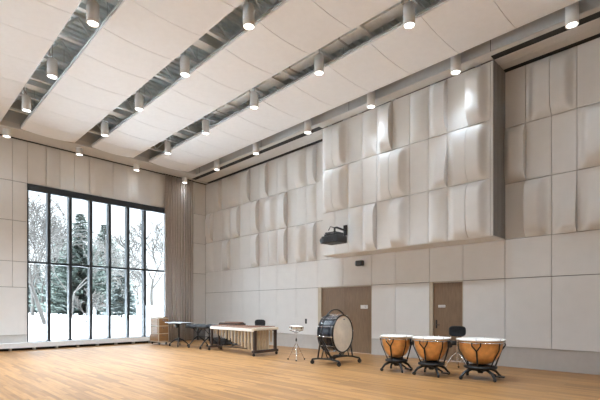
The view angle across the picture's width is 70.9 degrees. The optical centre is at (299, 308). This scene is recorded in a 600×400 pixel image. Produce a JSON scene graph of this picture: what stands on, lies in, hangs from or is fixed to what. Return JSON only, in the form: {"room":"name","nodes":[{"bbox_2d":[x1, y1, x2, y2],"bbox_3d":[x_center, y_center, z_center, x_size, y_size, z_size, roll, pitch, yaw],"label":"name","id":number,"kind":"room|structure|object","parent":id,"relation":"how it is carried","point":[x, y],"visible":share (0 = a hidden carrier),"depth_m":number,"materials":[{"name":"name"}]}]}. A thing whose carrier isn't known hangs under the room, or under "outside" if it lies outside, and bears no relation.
{"room":"music room","nodes":[
{"label":"music room","id":0,"kind":"room"},
{"bbox_2d":[0,120,195,177],"bbox_3d":[-9.761,-6.060,14.087,0.700,0.180,13.860,0,0,45],"label":"soffit","id":1,"kind":"structure","parent":0,"point":[16,130],"depth_m":15.78,"materials":[{"name":"paint"}]},
{"bbox_2d":[2,100,195,170],"bbox_3d":[-9.527,-6.550,13.856,0.038,0.800,13.860,0,0,45],"label":"fascia","id":2,"kind":"object","parent":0,"point":[11,116],"visible":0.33,"depth_m":15.51,"materials":[{"name":"grey metal"}]},
{"bbox_2d":[0,135,205,340],"bbox_3d":[-9.797,-2.900,15.137,0.370,9.100,15.300,0,0,45],"label":"wall","id":3,"kind":"structure","parent":0,"point":[22,162],"depth_m":15.43,"materials":[{"name":"grey paint"}]},
{"bbox_2d":[0,335,26,343],"bbox_3d":[-12.444,1.180,12.354,0.030,0.540,7.620,0,0,45],"label":"baseboard","id":4,"kind":"structure","parent":3,"relation":"attached to","point":[3,338],"depth_m":14.76,"materials":[{"name":"white paint"}]},
{"bbox_2d":[27,183,164,341],"bbox_3d":[-7.899,-1.625,16.987,0.260,5.690,5.360,0,0,45],"label":"window","id":5,"kind":"structure","parent":3,"relation":"in","point":[47,191],"depth_m":16.53,"materials":[{"name":"metal"}]},
{"bbox_2d":[0,134,205,184],"bbox_3d":[-9.806,-5.997,14.921,0.060,0.045,14.980,0,0,45],"label":"trim","id":6,"kind":"structure","parent":3,"relation":"attached to","point":[0,134],"depth_m":16.42,"materials":[{"name":"black metal"}]},
{"bbox_2d":[0,132,207,183],"bbox_3d":[-9.721,-6.045,14.837,0.180,0.110,14.980,0,0,45],"label":"soffit","id":7,"kind":"structure","parent":3,"relation":"attached to","point":[0,132],"depth_m":16.61,"materials":[{"name":"paint"}]},
{"bbox_2d":[164,174,193,340],"bbox_3d":[-5.501,-2.282,19.158,0.228,7.405,1.500,0,0,43],"label":"stage curtain","id":8,"kind":"object","parent":7,"relation":"hanging from","point":[178,195],"visible":0.87,"depth_m":19.12,"materials":[{"name":"beige fabric"}]},
{"bbox_2d":[9,0,480,151],"bbox_3d":[-2.152,-6.755,7.345,22.200,0.890,15.600,0,0,45],"label":"ceiling","id":9,"kind":"structure","parent":0,"point":[76,32],"depth_m":11.18,"materials":[{"name":"grey paint"}]},
{"bbox_2d":[2,128,10,137],"bbox_3d":[-9.739,-6.355,13.995,0.236,1.270,0.236,0,0,45],"label":"pendant","id":10,"kind":"object","parent":9,"relation":"hanging from","point":[6,132],"visible":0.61,"depth_m":13.91,"materials":[{"name":"white metal"}]},
{"bbox_2d":[22,88,30,112],"bbox_3d":[-7.893,-6.355,12.165,0.236,1.270,0.236,0,0,45],"label":"pendant","id":11,"kind":"object","parent":9,"relation":"hanging from","point":[26,99],"visible":0.9,"depth_m":12.08,"materials":[{"name":"white metal"}]},
{"bbox_2d":[22,49,51,93],"bbox_3d":[-2.900,-6.107,6.946,18.900,0.313,0.110,0,0,45],"label":"pipe","id":12,"kind":"object","parent":9,"relation":"hanging from","point":[48,54],"visible":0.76,"depth_m":9.95,"materials":[{"name":"silver metal"}]},
{"bbox_2d":[0,0,81,121],"bbox_3d":[-3.312,-6.463,6.108,19.654,1.035,1.706,0,0,45],"label":"ceiling panel","id":13,"kind":"object","parent":9,"relation":"hanging from","point":[29,29],"visible":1,"depth_m":9.20,"materials":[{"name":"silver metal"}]},
{"bbox_2d":[47,45,57,79],"bbox_3d":[-6.111,-6.355,10.397,0.236,1.270,0.236,0,0,45],"label":"pendant","id":14,"kind":"object","parent":9,"relation":"hanging from","point":[52,63],"visible":0.95,"depth_m":10.31,"materials":[{"name":"white metal"}]},
{"bbox_2d":[76,147,82,155],"bbox_3d":[-8.190,-6.355,15.642,0.236,1.270,0.236,0,0,45],"label":"pendant","id":15,"kind":"object","parent":9,"relation":"hanging from","point":[79,151],"visible":0.56,"depth_m":15.56,"materials":[{"name":"white metal"}]},
{"bbox_2d":[86,0,98,27],"bbox_3d":[-4.158,-6.355,8.461,0.236,1.270,0.236,0,0,45],"label":"pendant","id":16,"kind":"object","parent":9,"relation":"hanging from","point":[92,6],"visible":1,"depth_m":8.38,"materials":[{"name":"white metal"}]},
{"bbox_2d":[101,118,108,136],"bbox_3d":[-6.444,-6.355,13.910,0.236,1.270,0.236,0,0,45],"label":"pendant","id":17,"kind":"object","parent":9,"relation":"hanging from","point":[104,125],"visible":0.95,"depth_m":13.81,"materials":[{"name":"white metal"}]},
{"bbox_2d":[20,0,244,142],"bbox_3d":[-1.735,-6.463,7.699,19.654,1.035,1.706,0,0,45],"label":"ceiling panel","id":18,"kind":"object","parent":9,"relation":"hanging from","point":[137,39],"visible":1,"depth_m":10.04,"materials":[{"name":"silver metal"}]},
{"bbox_2d":[133,163,139,170],"bbox_3d":[-6.748,-6.355,17.395,0.236,1.270,0.236,0,0,45],"label":"pendant","id":19,"kind":"object","parent":9,"relation":"hanging from","point":[136,167],"visible":0.61,"depth_m":17.31,"materials":[{"name":"white metal"}]},
{"bbox_2d":[135,89,143,111],"bbox_3d":[-4.619,-6.355,12.101,0.236,1.270,0.236,0,0,45],"label":"pendant","id":20,"kind":"object","parent":9,"relation":"hanging from","point":[139,98],"visible":0.95,"depth_m":12.01,"materials":[{"name":"white metal"}]},
{"bbox_2d":[165,141,170,154],"bbox_3d":[-4.866,-6.355,15.529,0.236,1.270,0.236,0,0,45],"label":"pendant","id":21,"kind":"object","parent":9,"relation":"hanging from","point":[167,143],"visible":0.95,"depth_m":15.43,"materials":[{"name":"white metal"}]},
{"bbox_2d":[182,177,186,183],"bbox_3d":[-5.228,-6.355,19.127,0.236,1.270,0.236,0,0,45],"label":"pendant","id":22,"kind":"object","parent":9,"relation":"hanging from","point":[184,179],"visible":0.62,"depth_m":19.04,"materials":[{"name":"white metal"}]},
{"bbox_2d":[180,51,189,77],"bbox_3d":[-2.815,-6.355,10.312,0.236,1.270,0.236,0,0,45],"label":"pendant","id":23,"kind":"object","parent":9,"relation":"hanging from","point":[184,60],"visible":0.92,"depth_m":10.23,"materials":[{"name":"white metal"}]},
{"bbox_2d":[202,116,208,134],"bbox_3d":[-3.077,-6.355,13.755,0.236,1.270,0.236,0,0,45],"label":"pendant","id":24,"kind":"object","parent":9,"relation":"hanging from","point":[205,123],"visible":0.97,"depth_m":13.67,"materials":[{"name":"white metal"}]},
{"bbox_2d":[214,159,219,170],"bbox_3d":[-3.424,-6.355,17.338,0.236,1.270,0.236,0,0,45],"label":"pendant","id":25,"kind":"object","parent":9,"relation":"hanging from","point":[216,162],"visible":0.72,"depth_m":17.25,"materials":[{"name":"white metal"}]},
{"bbox_2d":[91,0,401,157],"bbox_3d":[-0.186,-6.463,9.261,19.654,1.035,1.606,0,0,45],"label":"ceiling panel","id":26,"kind":"object","parent":9,"relation":"hanging from","point":[290,31],"visible":0.99,"depth_m":10.25,"materials":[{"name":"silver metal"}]},
{"bbox_2d":[243,0,254,30],"bbox_3d":[-1.040,-6.355,8.552,0.236,1.270,0.236,0,0,45],"label":"pendant","id":27,"kind":"object","parent":9,"relation":"hanging from","point":[248,8],"visible":1,"depth_m":8.46,"materials":[{"name":"white metal"}]},
{"bbox_2d":[250,87,257,109],"bbox_3d":[-1.302,-6.355,11.994,0.236,1.270,0.236,0,0,45],"label":"pendant","id":28,"kind":"object","parent":9,"relation":"hanging from","point":[253,95],"visible":0.94,"depth_m":11.90,"materials":[{"name":"white metal"}]},
{"bbox_2d":[253,142,258,154],"bbox_3d":[-1.628,-6.355,15.557,0.236,1.270,0.236,0,0,45],"label":"pendant","id":29,"kind":"object","parent":9,"relation":"hanging from","point":[255,145],"visible":0.73,"depth_m":15.46,"materials":[{"name":"white metal"}]},
{"bbox_2d":[304,119,310,133],"bbox_3d":[0.254,-6.355,13.691,0.236,1.270,0.236,0,0,45],"label":"pendant","id":30,"kind":"object","parent":9,"relation":"hanging from","point":[307,124],"visible":0.73,"depth_m":13.59,"materials":[{"name":"white metal"}]},
{"bbox_2d":[314,49,323,75],"bbox_3d":[0.466,-6.355,10.241,0.236,1.270,0.236,0,0,45],"label":"pendant","id":31,"kind":"object","parent":9,"relation":"hanging from","point":[318,58],"visible":0.96,"depth_m":10.15,"materials":[{"name":"white metal"}]},
{"bbox_2d":[149,0,579,171],"bbox_3d":[1.451,-6.463,10.912,19.654,1.035,1.836,0,0,45],"label":"ceiling panel","id":32,"kind":"object","parent":9,"relation":"hanging from","point":[445,29],"visible":0.98,"depth_m":10.43,"materials":[{"name":"white metal"}]},
{"bbox_2d":[367,91,374,108],"bbox_3d":[2.015,-6.355,11.944,0.236,1.270,0.236,0,0,45],"label":"pendant","id":33,"kind":"object","parent":9,"relation":"hanging from","point":[370,96],"visible":0.77,"depth_m":11.85,"materials":[{"name":"white metal"}]},
{"bbox_2d":[192,0,599,176],"bbox_3d":[2.410,-6.365,11.804,21.200,0.770,0.043,0,0,45],"label":"fascia","id":34,"kind":"object","parent":9,"relation":"attached to","point":[557,17],"visible":0.35,"depth_m":10.89,"materials":[{"name":"grey metal"}]},
{"bbox_2d":[403,0,414,29],"bbox_3d":[2.206,-6.355,8.516,0.236,1.270,0.236,0,0,45],"label":"pendant","id":35,"kind":"object","parent":9,"relation":"hanging from","point":[408,7],"visible":1,"depth_m":8.43,"materials":[{"name":"white metal"}]},
{"bbox_2d":[450,53,460,74],"bbox_3d":[3.769,-6.355,10.205,0.236,1.270,0.236,0,0,45],"label":"pendant","id":36,"kind":"object","parent":9,"relation":"hanging from","point":[455,61],"visible":0.77,"depth_m":10.12,"materials":[{"name":"white metal"}]},
{"bbox_2d":[565,2,578,28],"bbox_3d":[5.487,-6.355,8.501,0.236,1.270,0.236,0,0,45],"label":"pendant","id":37,"kind":"object","parent":9,"relation":"hanging from","point":[571,11],"visible":0.88,"depth_m":8.42,"materials":[{"name":"white metal"}]},
{"bbox_2d":[197,127,325,180],"bbox_3d":[-1.920,-6.040,16.874,7.910,0.120,0.300,0,0,45],"label":"soffit","id":38,"kind":"structure","parent":0,"point":[320,132],"depth_m":16.21,"materials":[{"name":"paint"}]},
{"bbox_2d":[203,134,322,181],"bbox_3d":[-1.689,-6.048,17.107,7.910,0.105,0.285,0,0,45],"label":"soffit","id":39,"kind":"structure","parent":0,"point":[319,137],"depth_m":16.68,"materials":[{"name":"paint"}]},
{"bbox_2d":[0,339,599,399],"bbox_3d":[-2.188,1.550,7.592,21.800,0.200,15.300,0,0,45],"label":"floor","id":40,"kind":"structure","parent":0,"point":[137,371],"depth_m":8.79,"materials":[{"name":"brown wood"}]},
{"bbox_2d":[0,336,150,350],"bbox_3d":[-8.616,1.319,15.973,0.260,0.262,7.250,0,0,45],"label":"heater","id":41,"kind":"object","parent":40,"relation":"on","point":[130,340],"visible":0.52,"depth_m":15.90,"materials":[{"name":"white paint"}]},
{"bbox_2d":[0,336,149,344],"bbox_3d":[-8.616,1.196,15.973,0.260,0.015,7.250,0,0,45],"label":"shelf","id":42,"kind":"object","parent":41,"relation":"attached to","point":[129,338],"depth_m":15.98,"materials":[{"name":"white paint"}]},
{"bbox_2d":[150,317,168,344],"bbox_3d":[-5.791,0.886,17.324,0.792,1.126,0.456,0,0,45],"label":"base cabinet","id":43,"kind":"object","parent":40,"relation":"on","point":[158,327],"visible":1,"depth_m":17.08,"materials":[{"name":"beige wood"}]},
{"bbox_2d":[165,322,192,346],"bbox_3d":[-4.707,0.982,16.385,1.240,0.934,0.540,0,0,45],"label":"pedestal table","id":44,"kind":"object","parent":40,"relation":"on","point":[177,324],"visible":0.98,"depth_m":16.33,"materials":[{"name":"grey laminate"}]},
{"bbox_2d":[186,324,219,348],"bbox_3d":[-3.573,1.009,15.683,1.422,0.879,0.884,0,0,45],"label":"keyboard","id":45,"kind":"object","parent":40,"relation":"on","point":[198,326],"visible":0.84,"depth_m":15.63,"materials":[{"name":"black metal"}]},
{"bbox_2d":[209,337,231,344],"bbox_3d":[-3.270,1.320,17.293,1.010,0.260,0.456,0,0,41],"label":"equipment case","id":46,"kind":"object","parent":40,"relation":"on","point":[222,340],"visible":0.6,"depth_m":17.02,"materials":[{"name":"black plastic"}]},
{"bbox_2d":[219,321,245,346],"bbox_3d":[-2.636,0.975,16.444,1.082,0.951,0.590,0,0,43],"label":"xylophone","id":47,"kind":"object","parent":40,"relation":"on","point":[227,322],"visible":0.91,"depth_m":16.32,"materials":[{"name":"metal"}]},
{"bbox_2d":[208,324,277,356],"bbox_3d":[-2.018,0.998,14.120,2.770,0.901,1.010,0,0,45],"label":"marimba","id":48,"kind":"object","parent":40,"relation":"on","point":[258,336],"visible":1,"depth_m":13.44,"materials":[{"name":"white"}]},
{"bbox_2d":[255,319,264,325],"bbox_3d":[-1.415,0.907,14.899,0.513,1.085,0.583,0,0,-17],"label":"stool","id":49,"kind":"object","parent":40,"relation":"on","point":[259,322],"visible":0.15,"depth_m":14.67,"materials":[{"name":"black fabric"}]},
{"bbox_2d":[287,330,304,360],"bbox_3d":[-0.107,1.012,11.971,0.496,0.876,0.496,0,0,45],"label":"stand","id":50,"kind":"object","parent":40,"relation":"on","point":[296,332],"visible":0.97,"depth_m":11.93,"materials":[{"name":"silver metal"}]},
{"bbox_2d":[289,325,303,330],"bbox_3d":[-0.104,0.535,11.919,0.414,0.146,0.412,0,0,45],"label":"snare drum","id":51,"kind":"object","parent":50,"relation":"on","point":[292,327],"visible":1,"depth_m":11.77,"materials":[{"name":"beige"}]},
{"bbox_2d":[310,309,361,366],"bbox_3d":[0.966,0.723,11.242,0.946,1.452,1.354,0,0,39],"label":"stand","id":52,"kind":"object","parent":40,"relation":"on","point":[331,358],"visible":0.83,"depth_m":10.91,"materials":[{"name":"black metal"}]},
{"bbox_2d":[317,314,353,352],"bbox_3d":[0.950,0.650,11.254,0.500,1.037,1.037,0,0,39],"label":"bass drum","id":53,"kind":"object","parent":52,"relation":"hanging from","point":[338,330],"visible":0.88,"depth_m":11.02,"materials":[{"name":"black"}]},
{"bbox_2d":[380,334,412,372],"bbox_3d":[2.274,1.024,9.885,0.790,0.851,0.779,0,0,37],"label":"timpano","id":54,"kind":"object","parent":40,"relation":"on","point":[396,346],"visible":1,"depth_m":9.67,"materials":[{"name":"orange metal"}]},
{"bbox_2d":[382,337,410,356],"bbox_3d":[2.264,0.895,9.895,0.670,0.490,0.670,0,0,37],"label":"kettle","id":55,"kind":"object","parent":54,"relation":"on","point":[399,347],"depth_m":9.64,"materials":[{"name":"orange metal"}]},
{"bbox_2d":[412,335,451,377],"bbox_3d":[2.900,1.024,9.264,0.853,0.851,0.839,0,0,41],"label":"timpano","id":56,"kind":"object","parent":40,"relation":"on","point":[431,349],"visible":1,"depth_m":9.04,"materials":[{"name":"orange metal"}]},
{"bbox_2d":[414,339,447,360],"bbox_3d":[2.889,0.895,9.275,0.730,0.490,0.730,0,0,41],"label":"kettle","id":57,"kind":"object","parent":56,"relation":"on","point":[435,349],"depth_m":9.00,"materials":[{"name":"orange metal"}]},
{"bbox_2d":[445,326,467,368],"bbox_3d":[3.711,0.922,10.105,0.514,1.055,0.585,0,0,-6],"label":"stool","id":58,"kind":"object","parent":40,"relation":"on","point":[457,331],"visible":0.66,"depth_m":9.91,"materials":[{"name":"black fabric"}]},
{"bbox_2d":[456,336,505,381],"bbox_3d":[3.753,1.024,8.768,0.956,0.851,0.973,0,0,33],"label":"timpano","id":59,"kind":"object","parent":40,"relation":"on","point":[479,351],"visible":1,"depth_m":8.50,"materials":[{"name":"orange metal"}]},
{"bbox_2d":[458,340,502,364],"bbox_3d":[3.753,0.900,8.770,0.864,0.500,0.864,0,0,33],"label":"kettle","id":60,"kind":"object","parent":59,"relation":"on","point":[489,351],"depth_m":8.45,"materials":[{"name":"orange metal"}]},
{"bbox_2d":[189,7,599,178],"bbox_3d":[2.542,-6.040,11.936,21.200,0.120,0.330,0,0,45],"label":"soffit","id":61,"kind":"structure","parent":0,"point":[485,58],"depth_m":11.28,"materials":[{"name":"paint"}]},
{"bbox_2d":[205,37,599,351],"bbox_3d":[3.026,-3.000,12.850,21.800,8.900,0.490,0,0,45],"label":"wall","id":62,"kind":"structure","parent":0,"point":[538,286],"depth_m":10.84,"materials":[{"name":"grey"}]},
{"bbox_2d":[205,329,317,348],"bbox_3d":[-1.939,1.200,17.749,7.350,0.500,0.045,0,0,45],"label":"baseboard","id":63,"kind":"structure","parent":62,"relation":"attached to","point":[283,339],"depth_m":16.08,"materials":[{"name":"white paint"}]},
{"bbox_2d":[207,139,322,182],"bbox_3d":[-1.536,-6.000,17.261,7.910,0.040,0.130,0,0,45],"label":"trim","id":64,"kind":"structure","parent":62,"relation":"attached to","point":[321,140],"depth_m":16.88,"materials":[{"name":"black metal"}]},
{"bbox_2d":[318,285,371,353],"bbox_3d":[1.513,0.339,14.364,2.320,2.222,0.130,0,0,45],"label":"door","id":65,"kind":"structure","parent":62,"relation":"in","point":[355,302],"depth_m":14.04,"materials":[{"name":"brown laminate"}]},
{"bbox_2d":[354,260,363,266],"bbox_3d":[1.946,-1.470,13.654,0.325,0.180,0.270,0,0,45],"label":"camera","id":66,"kind":"object","parent":62,"relation":"attached to","point":[359,262],"visible":1,"depth_m":13.51,"materials":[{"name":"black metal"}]},
{"bbox_2d":[372,339,421,358],"bbox_3d":[3.027,1.200,12.824,2.000,0.500,0.045,0,0,45],"label":"baseboard","id":67,"kind":"structure","parent":62,"relation":"attached to","point":[377,349],"depth_m":13.28,"materials":[{"name":"white paint"}]},
{"bbox_2d":[429,281,462,362],"bbox_3d":[4.099,0.339,11.789,0.980,2.222,0.146,0,0,45],"label":"door","id":68,"kind":"structure","parent":62,"relation":"in","point":[445,297],"depth_m":11.78,"materials":[{"name":"brown laminate"}]},
{"bbox_2d":[463,347,599,374],"bbox_3d":[7.593,1.200,8.296,8.900,0.500,0.045,0,0,45],"label":"baseboard","id":69,"kind":"structure","parent":62,"relation":"attached to","point":[585,362],"depth_m":9.92,"materials":[{"name":"white paint"}]},
{"bbox_2d":[504,33,599,72],"bbox_3d":[7.933,-6.000,7.872,7.820,0.040,0.130,0,0,45],"label":"trim","id":70,"kind":"structure","parent":62,"relation":"attached to","point":[597,35],"depth_m":9.83,"materials":[{"name":"black metal"}]},
{"bbox_2d":[323,60,504,257],"bbox_3d":[2.913,-3.860,12.226,5.478,4.220,1.035,0,0,45],"label":"wall","id":71,"kind":"structure","parent":0,"point":[423,168],"depth_m":11.38,"materials":[{"name":"white fabric"}]},
{"bbox_2d":[193,127,323,179],"bbox_3d":[-2.106,-6.069,16.686,7.910,0.163,0.226,0,0,45],"label":"trim","id":72,"kind":"structure","parent":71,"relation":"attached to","point":[317,128],"depth_m":15.92,"materials":[{"name":"black metal"}]},
{"bbox_2d":[320,225,346,244],"bbox_3d":[1.091,-2.315,13.022,0.790,0.630,0.781,0,0,45],"label":"projector","id":73,"kind":"object","parent":71,"relation":"attached to","point":[329,238],"visible":1,"depth_m":12.76,"materials":[{"name":"black plastic"}]},
{"bbox_2d":[491,11,599,59],"bbox_3d":[7.362,-6.069,7.296,7.820,0.163,0.226,0,0,45],"label":"trim","id":74,"kind":"structure","parent":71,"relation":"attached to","point":[594,16],"depth_m":9.29,"materials":[{"name":"black metal"}]},
{"bbox_2d":[495,17,599,64],"bbox_3d":[7.549,-6.040,7.485,7.820,0.120,0.300,0,0,45],"label":"soffit","id":75,"kind":"structure","parent":0,"point":[592,24],"depth_m":9.42,"materials":[{"name":"paint"}]},
{"bbox_2d":[500,26,599,69],"bbox_3d":[7.779,-6.048,7.717,7.820,0.105,0.285,0,0,45],"label":"soffit","id":76,"kind":"structure","parent":0,"point":[596,30],"depth_m":9.66,"materials":[{"name":"paint"}]},
{"label":"outside","id":77,"kind":"structure","parent":0,"visible":0},
{"bbox_2d":[29,305,162,340],"bbox_3d":[-33.199,0.402,55.737,90.000,2.044,90.000,0,0,45],"label":"ground","id":78,"kind":"structure","parent":77,"point":[37,330],"depth_m":27.94,"materials":[{"name":"white snow"}]},
{"bbox_2d":[29,265,45,312],"bbox_3d":[-41.269,-2.957,65.920,7.056,7.972,7.158,0,0,19],"label":"spruce tree","id":79,"kind":"object","parent":78,"relation":"on","point":[40,272],"visible":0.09,"depth_m":65.63,"materials":[{"name":"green plant"}]},
{"bbox_2d":[29,193,72,315],"bbox_3d":[-28.123,-5.999,43.811,10.244,13.896,8.535,0,0,45],"label":"leafless tree","id":80,"kind":"object","parent":78,"relation":"on","point":[32,223],"visible":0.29,"depth_m":42.91,"materials":[{"name":"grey plant"}]},
{"bbox_2d":[29,239,72,313],"bbox_3d":[-33.671,-4.686,59.039,7.936,11.371,8.326,0,0,-31],"label":"spruce tree","id":81,"kind":"object","parent":78,"relation":"on","point":[58,266],"visible":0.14,"depth_m":58.02,"materials":[{"name":"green plant"}]},
{"bbox_2d":[29,218,86,306],"bbox_3d":[-32.768,-5.411,52.870,13.795,12.729,6.965,0,0,10],"label":"leafless tree","id":82,"kind":"object","parent":78,"relation":"on","point":[64,240],"visible":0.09,"depth_m":53.05,"materials":[{"name":"grey plant"}]},
{"bbox_2d":[29,198,93,324],"bbox_3d":[-20.123,-3.604,29.640,10.618,9.794,8.533,0,0,45],"label":"leafless tree","id":83,"kind":"object","parent":78,"relation":"on","point":[39,308],"visible":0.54,"depth_m":28.80,"materials":[{"name":"grey plant"}]},
{"bbox_2d":[30,214,117,315],"bbox_3d":[-23.971,-4.668,45.944,9.169,11.371,8.984,0,0,-37],"label":"spruce tree","id":84,"kind":"object","parent":78,"relation":"on","point":[79,274],"visible":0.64,"depth_m":45.30,"materials":[{"name":"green plant"}]},
{"bbox_2d":[29,233,146,317],"bbox_3d":[-19.232,-2.889,37.332,10.711,7.891,7.127,0,0,-22],"label":"leafless tree","id":85,"kind":"object","parent":78,"relation":"on","point":[98,243],"visible":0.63,"depth_m":37.62,"materials":[{"name":"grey plant"}]},
{"bbox_2d":[72,287,105,325],"bbox_3d":[-13.545,-0.069,27.372,2.674,2.825,2.509,0,0,45],"label":"leafless tree","id":86,"kind":"object","parent":78,"relation":"on","point":[95,301],"visible":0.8,"depth_m":27.29,"materials":[{"name":"grey plant"}]},
{"bbox_2d":[93,309,95,323],"bbox_3d":[-14.621,0.245,29.991,0.220,1.950,0.220,0,0,45],"label":"marker post","id":87,"kind":"object","parent":78,"relation":"on","point":[94,310],"visible":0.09,"depth_m":29.92,"materials":[{"name":"white plastic"}]},
{"bbox_2d":[93,225,140,301],"bbox_3d":[-25.734,-5.290,55.074,9.210,11.371,8.729,0,0,40],"label":"spruce tree","id":88,"kind":"object","parent":78,"relation":"on","point":[101,236],"visible":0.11,"depth_m":54.62,"materials":[{"name":"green plant"}]},
{"bbox_2d":[100,269,140,317],"bbox_3d":[-16.870,-1.411,40.079,4.080,5.145,4.175,0,0,45],"label":"spruce tree","id":89,"kind":"object","parent":78,"relation":"on","point":[119,309],"visible":0.65,"depth_m":39.59,"materials":[{"name":"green plant"}]},
{"bbox_2d":[115,250,150,303],"bbox_3d":[-27.301,-4.736,66.815,7.298,9.702,7.782,0,0,45],"label":"leafless tree","id":90,"kind":"object","parent":78,"relation":"on","point":[123,261],"visible":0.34,"depth_m":66.83,"materials":[{"name":"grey plant"}]},
{"bbox_2d":[112,219,162,305],"bbox_3d":[-19.663,-6.611,60.740,14.095,12.820,7.318,0,0,-29],"label":"leafless tree","id":91,"kind":"object","parent":78,"relation":"on","point":[157,230],"visible":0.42,"depth_m":59.66,"materials":[{"name":"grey plant"}]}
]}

